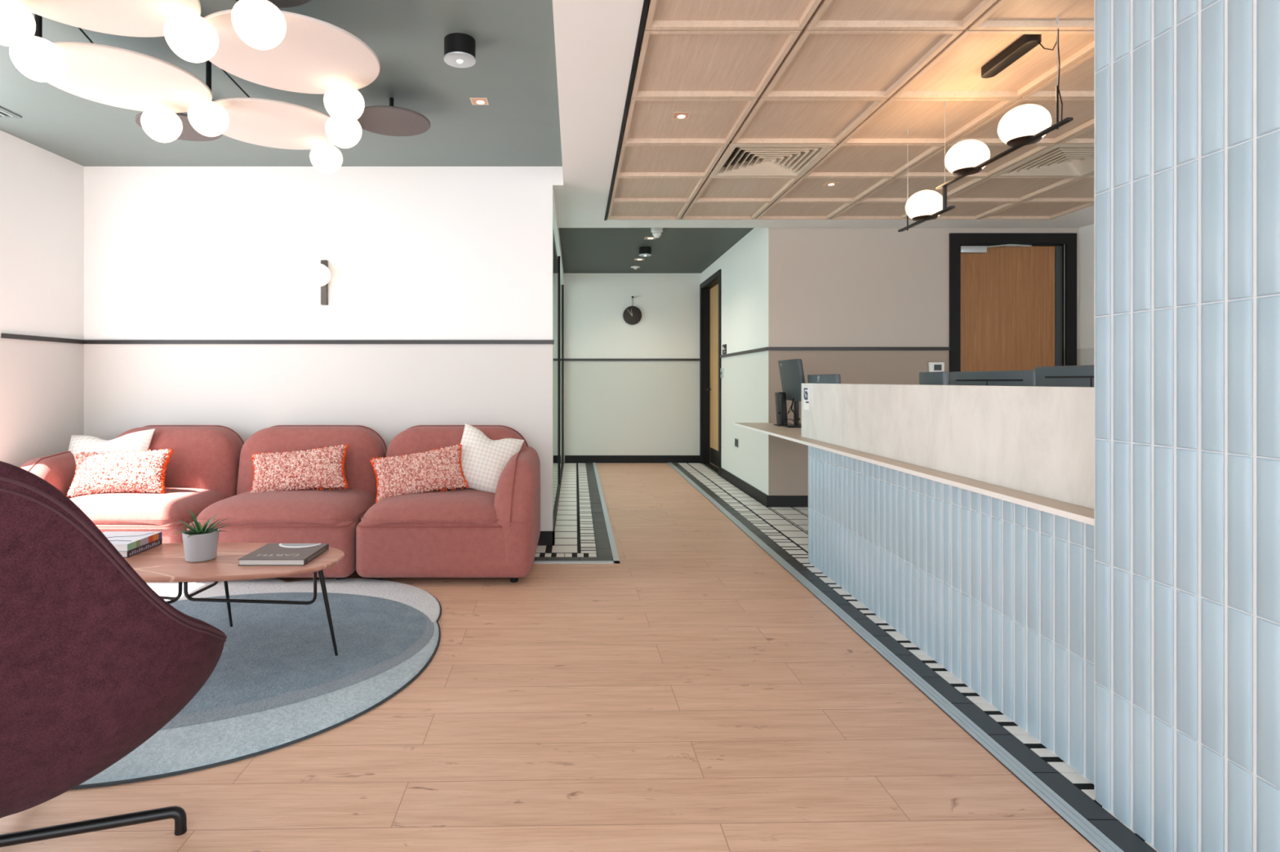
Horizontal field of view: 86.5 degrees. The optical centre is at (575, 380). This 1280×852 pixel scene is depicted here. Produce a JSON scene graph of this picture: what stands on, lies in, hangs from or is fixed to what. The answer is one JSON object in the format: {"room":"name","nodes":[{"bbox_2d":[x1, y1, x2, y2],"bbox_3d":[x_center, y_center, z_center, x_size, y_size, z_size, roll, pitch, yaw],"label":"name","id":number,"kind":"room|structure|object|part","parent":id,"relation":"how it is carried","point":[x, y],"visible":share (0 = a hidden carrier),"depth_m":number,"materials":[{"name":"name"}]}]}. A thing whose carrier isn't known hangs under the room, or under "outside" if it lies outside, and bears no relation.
{"room":"lobby","nodes":[
{"label":"lobby","id":0,"kind":"room"},
{"bbox_2d":[0,130,84,466],"bbox_3d":[-3.352,-0.163,1.005,0.150,2.525,7.210,0,0,0],"label":"wall","id":1,"kind":"structure","parent":0,"point":[42,191],"depth_m":4.14,"materials":[{"name":"paint"}]},
{"bbox_2d":[0,333,84,344],"bbox_3d":[-3.269,-0.255,4.177,0.016,0.027,0.634,0,0,0],"label":"trim","id":2,"kind":"structure","parent":1,"relation":"attached to","point":[4,335],"depth_m":4.13,"materials":[{"name":"grey paint"}]},
{"bbox_2d":[182,528,219,562],"bbox_3d":[-1.508,0.664,2.725,0.132,0.112,0.132,0,0,0],"label":"pot","id":3,"kind":"object","parent":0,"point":[202,545],"depth_m":2.68,"materials":[{"name":"grey ceramic"}]},
{"bbox_2d":[0,0,562,166],"bbox_3d":[-1.754,-1.475,1.005,3.347,0.100,7.210,0,0,0],"label":"ceiling","id":4,"kind":"structure","parent":0,"point":[514,68],"depth_m":3.37,"materials":[{"name":"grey paint"}]},
{"bbox_2d":[0,106,22,118],"bbox_3d":[-3.115,-1.421,3.468,0.250,0.008,0.376,0,0,0],"label":"ceiling vent","id":5,"kind":"object","parent":4,"relation":"in","point":[4,113],"visible":1,"depth_m":3.61,"materials":[{"name":"grey metal"}]},
{"bbox_2d":[0,0,430,173],"bbox_3d":[-1.488,-1.238,2.707,1.505,0.373,1.958,0,0,0],"label":"chandelier","id":6,"kind":"object","parent":4,"relation":"hanging from","point":[256,42],"visible":1,"depth_m":2.58,"materials":[{"name":"white glass"}]},
{"bbox_3d":[-1.790,-1.125,2.118,0.158,0.146,0.158,0,0,0],"label":"globe","id":7,"kind":"part","parent":6,"relation":"part of","materials":[{"name":"beige glass"}]},
{"bbox_3d":[-1.885,-1.125,2.375,0.158,0.146,0.158,0,0,0],"label":"globe","id":8,"kind":"part","parent":6,"relation":"part of","materials":[{"name":"beige glass"}]},
{"bbox_3d":[-1.885,-1.308,2.375,0.021,0.235,0.022,0,0,0],"label":"post","id":9,"kind":"part","parent":6,"relation":"part of","materials":[{"name":"black metal"}]},
{"bbox_3d":[-1.853,-1.308,2.553,0.007,0.190,0.364,0,0,10],"label":"linking rod","id":10,"kind":"part","parent":6,"relation":"part of","materials":[{"name":"black metal"}]},
{"bbox_3d":[-1.825,-1.125,2.986,0.158,0.146,0.158,0,0,0],"label":"globe","id":11,"kind":"part","parent":6,"relation":"part of","materials":[{"name":"beige glass"}]},
{"bbox_3d":[-1.263,-1.125,2.228,0.158,0.146,0.158,0,0,0],"label":"globe","id":12,"kind":"part","parent":6,"relation":"part of","materials":[{"name":"beige glass"}]},
{"bbox_3d":[-1.579,-1.308,2.913,0.021,0.235,0.022,0,0,0],"label":"post","id":13,"kind":"part","parent":6,"relation":"part of","materials":[{"name":"black metal"}]},
{"bbox_3d":[-1.579,-1.125,2.913,0.158,0.146,0.158,0,0,0],"label":"globe","id":14,"kind":"part","parent":6,"relation":"part of","materials":[{"name":"beige glass"}]},
{"bbox_3d":[-1.502,-1.308,3.062,0.007,0.190,0.338,0,0,27],"label":"linking rod","id":15,"kind":"part","parent":6,"relation":"part of","materials":[{"name":"black metal"}]},
{"bbox_3d":[-1.000,-1.125,2.140,0.158,0.146,0.158,0,0,0],"label":"globe","id":16,"kind":"part","parent":6,"relation":"part of","materials":[{"name":"beige glass"}]},
{"bbox_3d":[-1.266,-1.125,3.440,0.158,0.146,0.158,0,0,0],"label":"globe","id":17,"kind":"part","parent":6,"relation":"part of","materials":[{"name":"beige glass"}]},
{"bbox_3d":[-1.048,-1.125,3.060,0.158,0.146,0.158,0,0,0],"label":"globe","id":18,"kind":"part","parent":6,"relation":"part of","materials":[{"name":"beige glass"}]},
{"bbox_3d":[-0.942,-1.125,2.758,0.158,0.146,0.158,0,0,0],"label":"globe","id":19,"kind":"part","parent":6,"relation":"part of","materials":[{"name":"beige glass"}]},
{"bbox_3d":[-0.929,-1.369,3.420,0.021,0.113,0.022,0,0,0],"label":"stem","id":20,"kind":"part","parent":6,"relation":"part of","materials":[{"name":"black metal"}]},
{"bbox_2d":[443,32,475,68],"bbox_3d":[-0.485,-1.379,2.840,0.134,0.091,0.134,0,0,0],"label":"ceiling light","id":21,"kind":"object","parent":4,"relation":"attached to","point":[459,48],"visible":1,"depth_m":2.79,"materials":[{"name":"black metal"}]},
{"bbox_2d":[469,97,488,105],"bbox_3d":[-0.490,-1.424,3.455,0.086,0.003,0.086,0,0,0],"label":"recessed light","id":22,"kind":"object","parent":4,"relation":"in","point":[475,101],"visible":1,"depth_m":3.46,"materials":[{"name":"beige metal"}]},
{"bbox_2d":[84,166,553,531],"bbox_3d":[-1.789,-0.163,4.560,3.276,2.525,0.100,0,0,0],"label":"wall","id":23,"kind":"structure","parent":0,"point":[171,253],"depth_m":4.51,"materials":[{"name":"paint"}]},
{"bbox_2d":[306,260,330,305],"bbox_3d":[-1.672,-0.648,4.420,0.148,0.296,0.179,0,0,0],"label":"wall sconce","id":24,"kind":"object","parent":23,"relation":"attached to","point":[317,274],"visible":1,"depth_m":4.37,"materials":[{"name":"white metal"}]},
{"bbox_3d":[-1.672,-0.685,4.405,0.148,0.148,0.148,0,0,0],"label":"globe","id":25,"kind":"part","parent":24,"relation":"part of","materials":[{"name":"beige glass"}]},
{"bbox_2d":[84,340,554,344],"bbox_3d":[-1.709,-0.255,4.502,3.136,0.027,0.016,0,0,0],"label":"trim","id":26,"kind":"structure","parent":23,"relation":"attached to","point":[86,342],"depth_m":4.49,"materials":[{"name":"grey paint"}]},
{"bbox_2d":[537,528,555,546],"bbox_3d":[-1.708,1.052,4.553,3.138,0.095,0.114,0,0,0],"label":"baseboard","id":27,"kind":"structure","parent":23,"relation":"attached to","point":[546,538],"depth_m":4.50,"materials":[{"name":"black wood"}]},
{"bbox_2d":[553,191,564,528],"bbox_3d":[-0.170,-0.163,6.810,0.040,2.525,4.400,0,0,0],"label":"window","id":28,"kind":"structure","parent":23,"relation":"in","point":[558,274],"depth_m":6.20,"materials":[{"name":"clear glass"}]},
{"bbox_2d":[0,462,1098,851],"bbox_3d":[-1.180,1.149,3.229,4.840,0.103,11.658,0,0,0],"label":"floor","id":29,"kind":"structure","parent":0,"point":[688,692],"depth_m":2.05,"materials":[{"name":"brown wood"}]},
{"bbox_2d":[0,461,226,847],"bbox_3d":[-1.297,0.604,1.516,0.730,0.992,0.894,0,0,25],"label":"lounge chair","id":30,"kind":"object","parent":29,"relation":"on","point":[94,662],"visible":1,"depth_m":1.40,"materials":[{"name":"fabric"}]},
{"bbox_2d":[70,577,441,790],"bbox_3d":[-1.746,1.092,2.841,2.368,0.015,2.078,0,0,0],"label":"round rug","id":31,"kind":"object","parent":29,"relation":"on","point":[277,681],"visible":0.52,"depth_m":2.56,"materials":[{"name":"grey carpet"}]},
{"bbox_3d":[-2.150,1.092,3.220,1.560,0.011,1.320,0,0,0],"label":"pile panel","id":32,"kind":"part","parent":31,"relation":"part of","materials":[{"name":"white carpet"}]},
{"bbox_2d":[124,542,344,656],"bbox_3d":[-1.553,0.903,2.738,1.234,0.366,0.527,0,0,0],"label":"coffee table","id":33,"kind":"object","parent":31,"relation":"on","point":[164,562],"visible":0.52,"depth_m":2.65,"materials":[{"name":"brown wood"}]},
{"bbox_2d":[118,537,162,557],"bbox_3d":[-1.937,0.706,2.857,0.246,0.028,0.230,0,0,0],"label":"book","id":34,"kind":"object","parent":33,"relation":"on","point":[137,550],"visible":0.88,"depth_m":2.83,"materials":[{"name":"grey paper"}]},
{"bbox_2d":[102,531,161,551],"bbox_3d":[-1.935,0.676,2.850,0.249,0.030,0.230,0,0,0],"label":"book","id":35,"kind":"object","parent":34,"relation":"on","point":[121,540],"visible":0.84,"depth_m":2.85,"materials":[{"name":"grey paper"}]},
{"bbox_3d":[-1.804,0.810,2.749,0.476,0.140,0.013,0,0,12],"label":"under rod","id":36,"kind":"part","parent":33,"relation":"part of","materials":[{"name":"black metal"}]},
{"bbox_3d":[-1.640,0.810,2.623,0.013,0.140,0.203,0,0,44],"label":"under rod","id":37,"kind":"part","parent":33,"relation":"part of","materials":[{"name":"black metal"}]},
{"bbox_2d":[173,510,228,562],"bbox_3d":[-1.499,0.625,2.730,0.222,0.190,0.238,0,0,0],"label":"potted succulent","id":38,"kind":"object","parent":33,"relation":"on","point":[200,544],"visible":1,"depth_m":2.68,"materials":[{"name":"grey ceramic"}]},
{"bbox_3d":[-1.554,0.810,2.821,0.013,0.141,0.232,0,0,5],"label":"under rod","id":39,"kind":"part","parent":33,"relation":"part of","materials":[{"name":"black metal"}]},
{"bbox_3d":[-1.532,0.912,2.965,0.018,0.346,0.056,0,0,38],"label":"leg","id":40,"kind":"part","parent":33,"relation":"part of","materials":[{"name":"black metal"}]},
{"bbox_3d":[-1.286,0.810,2.675,0.548,0.140,0.013,0,0,5],"label":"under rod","id":41,"kind":"part","parent":33,"relation":"part of","materials":[{"name":"black metal"}]},
{"bbox_2d":[237,543,328,565],"bbox_3d":[-1.181,0.707,2.756,0.259,0.025,0.259,0,0,0],"label":"book","id":42,"kind":"object","parent":33,"relation":"on","point":[269,554],"visible":1,"depth_m":2.70,"materials":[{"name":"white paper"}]},
{"bbox_2d":[279,543,320,547],"bbox_3d":[-1.170,0.695,2.845,0.176,0.001,0.075,0,0,0],"label":"picture","id":43,"kind":"object","parent":42,"relation":"on","point":[281,545],"depth_m":2.84,"materials":[{"name":"white"}]},
{"bbox_3d":[-0.973,0.912,2.659,0.076,0.347,0.018,0,0,-18],"label":"leg","id":44,"kind":"part","parent":33,"relation":"part of","materials":[{"name":"black metal"}]},
{"bbox_3d":[-1.540,1.091,2.745,1.874,0.011,1.424,0,0,0],"label":"pile panel","id":45,"kind":"part","parent":31,"relation":"part of","materials":[{"name":"carpet"}]},
{"bbox_3d":[-1.560,1.090,2.790,1.838,0.011,1.354,0,0,0],"label":"pile panel","id":46,"kind":"part","parent":31,"relation":"part of","materials":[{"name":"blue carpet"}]},
{"bbox_3d":[-1.250,1.091,3.100,1.236,0.011,1.236,0,0,0],"label":"pile panel","id":47,"kind":"part","parent":31,"relation":"part of","materials":[{"name":"grey carpet"}]},
{"bbox_2d":[18,425,540,582],"bbox_3d":[-1.718,0.695,3.997,2.993,0.810,0.818,0,0,0],"label":"sofa","id":48,"kind":"object","parent":29,"relation":"on","point":[468,532],"visible":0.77,"depth_m":3.69,"materials":[{"name":"fabric"}]},
{"bbox_3d":[-3.100,0.745,3.993,0.229,0.640,0.800,0,0,0],"label":"arm","id":49,"kind":"part","parent":48,"relation":"part of","materials":[{"name":"fabric"}]},
{"bbox_2d":[68,428,155,466],"bbox_3d":[-2.870,0.500,4.129,0.615,0.405,0.196,0,0,9],"label":"cushion","id":50,"kind":"object","parent":48,"relation":"on","point":[139,441],"visible":0.33,"depth_m":4.11,"materials":[{"name":"fabric"}]},
{"bbox_2d":[66,448,173,497],"bbox_3d":[-2.666,0.542,3.960,0.607,0.287,0.176,0,0,5],"label":"cushion","id":51,"kind":"object","parent":48,"relation":"on","point":[137,472],"visible":0.99,"depth_m":3.91,"materials":[{"name":"red fabric"}]},
{"bbox_3d":[-2.610,0.910,4.000,1.008,0.310,0.800,0,0,0],"label":"seat","id":52,"kind":"part","parent":48,"relation":"part of","materials":[{"name":"fabric"}]},
{"bbox_2d":[70,487,229,525],"bbox_3d":[-2.545,0.734,3.955,0.874,0.172,0.690,0,0,0],"label":"seat cushion","id":53,"kind":"object","parent":48,"relation":"on","point":[119,508],"depth_m":3.70,"materials":[{"name":"fabric"}]},
{"bbox_3d":[-2.522,0.595,4.258,0.815,0.600,0.296,0,0,0],"label":"backrest","id":54,"kind":"part","parent":48,"relation":"part of","materials":[{"name":"fabric"}]},
{"bbox_3d":[-1.645,0.910,4.000,0.898,0.310,0.800,0,0,0],"label":"seat","id":55,"kind":"part","parent":48,"relation":"part of","materials":[{"name":"fabric"}]},
{"bbox_2d":[195,487,376,525],"bbox_3d":[-1.645,0.734,3.955,0.894,0.172,0.690,0,0,0],"label":"seat cushion","id":56,"kind":"object","parent":48,"relation":"on","point":[311,507],"depth_m":3.68,"materials":[{"name":"fabric"}]},
{"bbox_2d":[249,443,348,493],"bbox_3d":[-1.645,0.537,4.030,0.605,0.316,0.173,0,0,1],"label":"cushion","id":57,"kind":"object","parent":48,"relation":"on","point":[323,468],"visible":0.98,"depth_m":3.98,"materials":[{"name":"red fabric"}]},
{"bbox_3d":[-1.655,0.595,4.258,0.900,0.600,0.296,0,0,0],"label":"backrest","id":58,"kind":"part","parent":48,"relation":"part of","materials":[{"name":"fabric"}]},
{"bbox_2d":[369,443,468,502],"bbox_3d":[-0.910,0.542,3.955,0.566,0.334,0.173,0,0,-10],"label":"cushion","id":59,"kind":"object","parent":48,"relation":"on","point":[428,471],"visible":0.99,"depth_m":3.90,"materials":[{"name":"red fabric"}]},
{"bbox_2d":[360,487,498,525],"bbox_3d":[-0.772,0.734,3.955,0.819,0.172,0.690,0,0,0],"label":"seat cushion","id":60,"kind":"object","parent":48,"relation":"on","point":[468,506],"depth_m":3.66,"materials":[{"name":"fabric"}]},
{"bbox_3d":[-0.713,0.910,4.000,0.943,0.310,0.800,0,0,0],"label":"seat","id":61,"kind":"part","parent":48,"relation":"part of","materials":[{"name":"fabric"}]},
{"bbox_3d":[-0.743,0.595,4.258,0.905,0.600,0.296,0,0,0],"label":"backrest","id":62,"kind":"part","parent":48,"relation":"part of","materials":[{"name":"fabric"}]},
{"bbox_2d":[460,423,524,493],"bbox_3d":[-0.545,0.490,4.095,0.454,0.452,0.184,0,0,3],"label":"cushion","id":63,"kind":"object","parent":48,"relation":"on","point":[483,460],"visible":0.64,"depth_m":4.05,"materials":[{"name":"fabric"}]},
{"bbox_3d":[-0.337,0.745,3.993,0.229,0.640,0.800,0,0,0],"label":"arm","id":64,"kind":"part","parent":48,"relation":"part of","materials":[{"name":"fabric"}]},
{"bbox_2d":[667,462,1124,851],"bbox_3d":[1.249,1.107,3.205,0.054,0.026,11.610,0,0,0],"label":"trim","id":65,"kind":"structure","parent":29,"relation":"on","point":[1069,815],"depth_m":2.18,"materials":[{"name":"grey metal"}]},
{"bbox_2d":[533,462,619,563],"bbox_3d":[-0.166,1.107,6.537,0.868,0.025,4.945,0,0,0],"label":"trim","id":66,"kind":"structure","parent":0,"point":[614,551],"depth_m":4.59,"materials":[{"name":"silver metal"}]},
{"bbox_2d":[564,273,701,462],"bbox_3d":[-0.713,-0.212,9.070,5.375,2.625,0.120,0,0,0],"label":"wall","id":67,"kind":"structure","parent":0,"point":[611,407],"depth_m":9.01,"materials":[{"name":"paint"}]},
{"bbox_2d":[564,358,699,360],"bbox_3d":[0.760,-0.273,9.002,1.830,0.030,0.016,0,0,0],"label":"trim","id":68,"kind":"structure","parent":67,"relation":"attached to","point":[565,359],"depth_m":8.99,"materials":[{"name":"grey paint"}]},
{"bbox_2d":[564,455,699,462],"bbox_3d":[0.767,1.050,9.003,1.815,0.100,0.014,0,0,0],"label":"baseboard","id":69,"kind":"structure","parent":67,"relation":"attached to","point":[568,459],"depth_m":9.00,"materials":[{"name":"black wood"}]},
{"bbox_2d":[622,296,641,324],"bbox_3d":[0.758,-0.927,8.985,0.248,0.378,0.050,0,0,0],"label":"wall clock","id":70,"kind":"object","parent":67,"relation":"attached to","point":[632,315],"visible":1,"depth_m":8.97,"materials":[{"name":"black metal"}]},
{"bbox_2d":[559,227,754,273],"bbox_3d":[0.772,-1.475,7.485,2.045,0.100,3.250,0,0,0],"label":"ceiling","id":71,"kind":"structure","parent":0,"point":[584,250],"depth_m":7.27,"materials":[{"name":"grey paint"}]},
{"bbox_2d":[631,266,639,269],"bbox_3d":[0.756,-1.410,8.500,0.120,0.030,0.120,0,0,0],"label":"sprinkler head","id":72,"kind":"object","parent":71,"relation":"attached to","point":[632,267],"visible":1,"depth_m":8.46},
{"bbox_2d":[639,246,651,257],"bbox_3d":[0.750,-1.379,7.270,0.134,0.091,0.134,0,0,0],"label":"ceiling light","id":73,"kind":"object","parent":71,"relation":"attached to","point":[644,251],"visible":1,"depth_m":7.22,"materials":[{"name":"black metal"}]},
{"bbox_2d":[644,236,655,239],"bbox_3d":[0.750,-1.424,6.780,0.112,0.003,0.112,0,0,0],"label":"recessed light","id":74,"kind":"object","parent":71,"relation":"in","point":[646,237],"visible":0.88,"depth_m":6.76,"materials":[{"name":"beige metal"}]},
{"bbox_2d":[650,227,662,238],"bbox_3d":[0.766,-1.383,6.360,0.110,0.085,0.110,0,0,0],"label":"smoke detector","id":75,"kind":"object","parent":71,"relation":"attached to","point":[656,232],"visible":0.98,"depth_m":6.33,"materials":[{"name":"white plastic"}]},
{"bbox_2d":[701,227,768,495],"bbox_3d":[1.735,-0.163,7.440,0.120,2.525,3.140,0,0,0],"label":"wall","id":76,"kind":"structure","parent":0,"point":[744,267],"depth_m":6.65,"materials":[{"name":"paint"}]},
{"bbox_2d":[699,269,721,475],"bbox_3d":[1.746,-0.087,8.385,0.178,2.374,1.240,0,0,0],"label":"door","id":77,"kind":"structure","parent":76,"relation":"in","point":[710,290],"depth_m":8.82,"materials":[{"name":"brown wood"}]},
{"bbox_3d":[1.773,0.980,8.390,0.004,0.200,1.000,0,0,0],"label":"kick plate","id":78,"kind":"part","parent":77,"relation":"part of","materials":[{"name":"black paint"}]},
{"bbox_2d":[720,368,723,377],"bbox_3d":[1.667,-0.080,7.702,0.017,0.110,0.115,0,0,0],"label":"plate","id":79,"kind":"object","parent":76,"relation":"attached to","point":[721,369],"visible":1,"depth_m":7.67,"materials":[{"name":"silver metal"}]},
{"bbox_2d":[722,344,726,354],"bbox_3d":[1.671,-0.346,7.588,0.008,0.108,0.195,0,0,0],"label":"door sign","id":80,"kind":"object","parent":76,"relation":"attached to","point":[724,346],"visible":1,"depth_m":7.57,"materials":[{"name":"black plastic"}]},
{"bbox_2d":[734,437,738,448],"bbox_3d":[1.671,0.647,7.005,0.009,0.095,0.150,0,0,0],"label":"wall socket","id":81,"kind":"object","parent":76,"relation":"attached to","point":[736,440],"visible":1,"depth_m":6.98,"materials":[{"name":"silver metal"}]},
{"bbox_2d":[720,467,808,506],"bbox_3d":[2.450,1.050,6.808,1.579,0.100,1.905,0,0,0],"label":"baseboard","id":82,"kind":"structure","parent":76,"relation":"attached to","point":[766,500],"depth_m":5.92,"materials":[{"name":"black wood"}]},
{"bbox_2d":[720,346,950,357],"bbox_3d":[2.452,-0.273,6.806,1.586,0.030,1.907,0,0,0],"label":"trim","id":83,"kind":"structure","parent":76,"relation":"attached to","point":[766,348],"depth_m":5.85,"materials":[{"name":"grey paint"}]},
{"bbox_2d":[551,0,1093,227],"bbox_3d":[2.075,-1.413,1.630,4.850,0.225,8.460,0,0,0],"label":"ceiling","id":84,"kind":"structure","parent":0,"point":[855,76],"depth_m":3.29,"materials":[{"name":"brown wood"}]},
{"bbox_2d":[671,112,690,119],"bbox_3d":[0.536,-1.344,3.437,0.086,0.003,0.086,0,0,0],"label":"recessed light","id":85,"kind":"object","parent":84,"relation":"in","point":[676,115],"visible":1,"depth_m":3.44,"materials":[{"name":"beige metal"}]},
{"bbox_2d":[709,140,836,177],"bbox_3d":[1.169,-1.349,4.098,0.598,0.058,0.598,0,0,0],"label":"ceiling vent","id":86,"kind":"object","parent":84,"relation":"in","point":[736,160],"visible":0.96,"depth_m":4.12,"materials":[{"name":"beige metal"}]},
{"bbox_2d":[822,182,839,186],"bbox_3d":[1.754,-1.344,4.634,0.086,0.003,0.086,0,0,0],"label":"recessed light","id":87,"kind":"object","parent":84,"relation":"in","point":[828,184],"visible":1,"depth_m":4.63,"materials":[{"name":"beige metal"}]},
{"bbox_2d":[897,16,1073,231],"bbox_3d":[1.785,-1.079,3.080,0.180,0.549,1.280,0,0,0],"label":"pendant","id":88,"kind":"object","parent":84,"relation":"hanging from","point":[1024,125],"visible":0.97,"depth_m":2.80,"materials":[{"name":"white glass"}]},
{"bbox_3d":[1.785,-0.848,3.634,0.007,0.085,0.007,0,0,23],"label":"rod","id":89,"kind":"part","parent":88,"relation":"part of","materials":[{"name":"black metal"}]},
{"bbox_3d":[1.785,-0.896,3.455,0.180,0.142,0.180,0,0,0],"label":"globe","id":90,"kind":"part","parent":88,"relation":"part of","materials":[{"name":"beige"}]},
{"bbox_3d":[1.785,-0.880,3.269,0.014,0.130,0.014,0,0,0],"label":"link post","id":91,"kind":"part","parent":88,"relation":"part of","materials":[{"name":"black metal"}]},
{"bbox_3d":[1.785,-1.019,3.083,0.180,0.142,0.180,0,0,0],"label":"globe","id":92,"kind":"part","parent":88,"relation":"part of","materials":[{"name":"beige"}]},
{"bbox_3d":[1.785,-1.019,2.691,0.180,0.142,0.180,0,0,0],"label":"globe","id":93,"kind":"part","parent":88,"relation":"part of","materials":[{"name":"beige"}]},
{"bbox_3d":[1.793,-1.135,2.560,0.019,0.371,0.124,0,0,0],"label":"cord","id":94,"kind":"part","parent":88,"relation":"part of","materials":[{"name":"black metal"}]},
{"bbox_3d":[1.785,-1.010,2.505,0.007,0.160,0.007,0,0,-23],"label":"rod","id":95,"kind":"part","parent":88,"relation":"part of","materials":[{"name":"black metal"}]},
{"bbox_2d":[991,143,1093,177],"bbox_3d":[2.999,-1.349,4.098,0.598,0.058,0.598,0,0,0],"label":"ceiling vent","id":96,"kind":"object","parent":84,"relation":"in","point":[1057,160],"visible":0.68,"depth_m":4.16,"materials":[{"name":"beige metal"}]},
{"bbox_2d":[671,462,1159,851],"bbox_3d":[2.938,1.149,3.290,3.325,0.103,11.780,0,0,0],"label":"floor","id":97,"kind":"structure","parent":0,"point":[784,530],"depth_m":2.66,"materials":[{"name":"black tile"}]},
{"bbox_2d":[733,383,1093,784],"bbox_3d":[1.762,0.558,3.811,0.775,1.077,4.118,0,0,0],"label":"reception desk","id":98,"kind":"object","parent":97,"relation":"on","point":[961,517],"visible":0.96,"depth_m":2.41,"materials":[{"name":"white tile"}]},
{"bbox_2d":[773,391,787,426],"bbox_3d":[1.660,0.232,5.468,0.080,0.272,0.135,0,0,0],"label":"tower","id":99,"kind":"object","parent":98,"relation":"on","point":[780,397],"visible":0.89,"depth_m":5.41,"materials":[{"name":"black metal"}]},
{"bbox_2d":[777,359,804,427],"bbox_3d":[1.740,0.103,5.350,0.180,0.530,0.500,0,0,0],"label":"computer monitor","id":100,"kind":"object","parent":98,"relation":"on","point":[791,371],"visible":0.73,"depth_m":5.32,"materials":[{"name":"grey plastic"}]},
{"bbox_2d":[782,398,801,427],"bbox_3d":[1.670,0.245,5.200,0.069,0.216,0.402,0,0,0],"label":"power cables","id":101,"kind":"object","parent":98,"relation":"on","point":[791,406],"visible":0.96,"depth_m":5.19,"materials":[{"name":"black plastic"}]},
{"bbox_2d":[807,373,840,383],"bbox_3d":[1.790,0.163,4.810,0.180,0.408,0.560,0,0,0],"label":"computer monitor","id":102,"kind":"object","parent":98,"relation":"on","point":[811,379],"visible":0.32,"depth_m":4.75,"materials":[{"name":"grey plastic"}]},
{"bbox_2d":[733,422,1093,525],"bbox_3d":[1.762,0.377,3.824,0.775,0.018,4.093,0,0,0],"label":"countertop","id":103,"kind":"structure","parent":98,"relation":"on","point":[1079,513],"depth_m":2.55,"materials":[{"name":"grey laminate"}]},
{"bbox_2d":[919,371,948,385],"bbox_3d":[1.820,0.163,3.385,0.180,0.410,0.230,0,0,0],"label":"computer monitor","id":104,"kind":"object","parent":98,"relation":"on","point":[939,378],"visible":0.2,"depth_m":3.35,"materials":[{"name":"grey plastic"}]},
{"bbox_2d":[949,369,1035,386],"bbox_3d":[1.790,0.164,2.870,0.180,0.406,0.580,0,0,0],"label":"computer monitor","id":105,"kind":"object","parent":98,"relation":"on","point":[997,378],"visible":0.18,"depth_m":2.82,"materials":[{"name":"grey plastic"}]},
{"bbox_2d":[1035,364,1093,386],"bbox_3d":[1.740,0.159,2.225,0.180,0.418,0.550,0,0,0],"label":"computer monitor","id":106,"kind":"object","parent":98,"relation":"on","point":[1061,375],"visible":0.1,"depth_m":2.34,"materials":[{"name":"grey plastic"}]},
{"bbox_2d":[768,227,1079,495],"bbox_3d":[3.138,-0.200,5.929,2.924,2.600,0.121,0,0,0],"label":"wall","id":107,"kind":"structure","parent":0,"point":[828,286],"depth_m":5.87,"materials":[{"name":"beige paint"}]},
{"bbox_2d":[928,362,944,372],"bbox_3d":[3.125,-0.105,5.857,0.130,0.100,0.023,0,0,0],"label":"thermostat","id":108,"kind":"object","parent":107,"relation":"attached to","point":[932,366],"visible":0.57,"depth_m":5.85,"materials":[{"name":"white plastic"}]},
{"bbox_2d":[949,233,1076,385],"bbox_3d":[3.790,-0.086,5.929,1.094,2.372,0.201,0,0,0],"label":"door","id":109,"kind":"structure","parent":107,"relation":"in","point":[1006,290],"depth_m":5.90,"materials":[{"name":"brown wood"}]},
{"bbox_3d":[3.755,-1.163,5.859,0.411,0.027,0.061,0,0,0],"label":"closer arm","id":110,"kind":"part","parent":109,"relation":"part of","materials":[{"name":"silver metal"}]},
{"bbox_2d":[1079,223,1093,365],"bbox_3d":[4.435,-0.200,2.784,0.130,2.600,6.169,0,0,0],"label":"wall","id":111,"kind":"structure","parent":0,"point":[1086,233],"depth_m":5.78,"materials":[{"name":"paint"}]},
{"bbox_2d":[1093,0,1279,851],"bbox_3d":[1.438,-0.163,0.577,0.164,2.525,2.396,0,0,0],"label":"wall","id":112,"kind":"structure","parent":0,"point":[1187,92],"depth_m":1.50,"materials":[{"name":"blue tile"}]}
]}

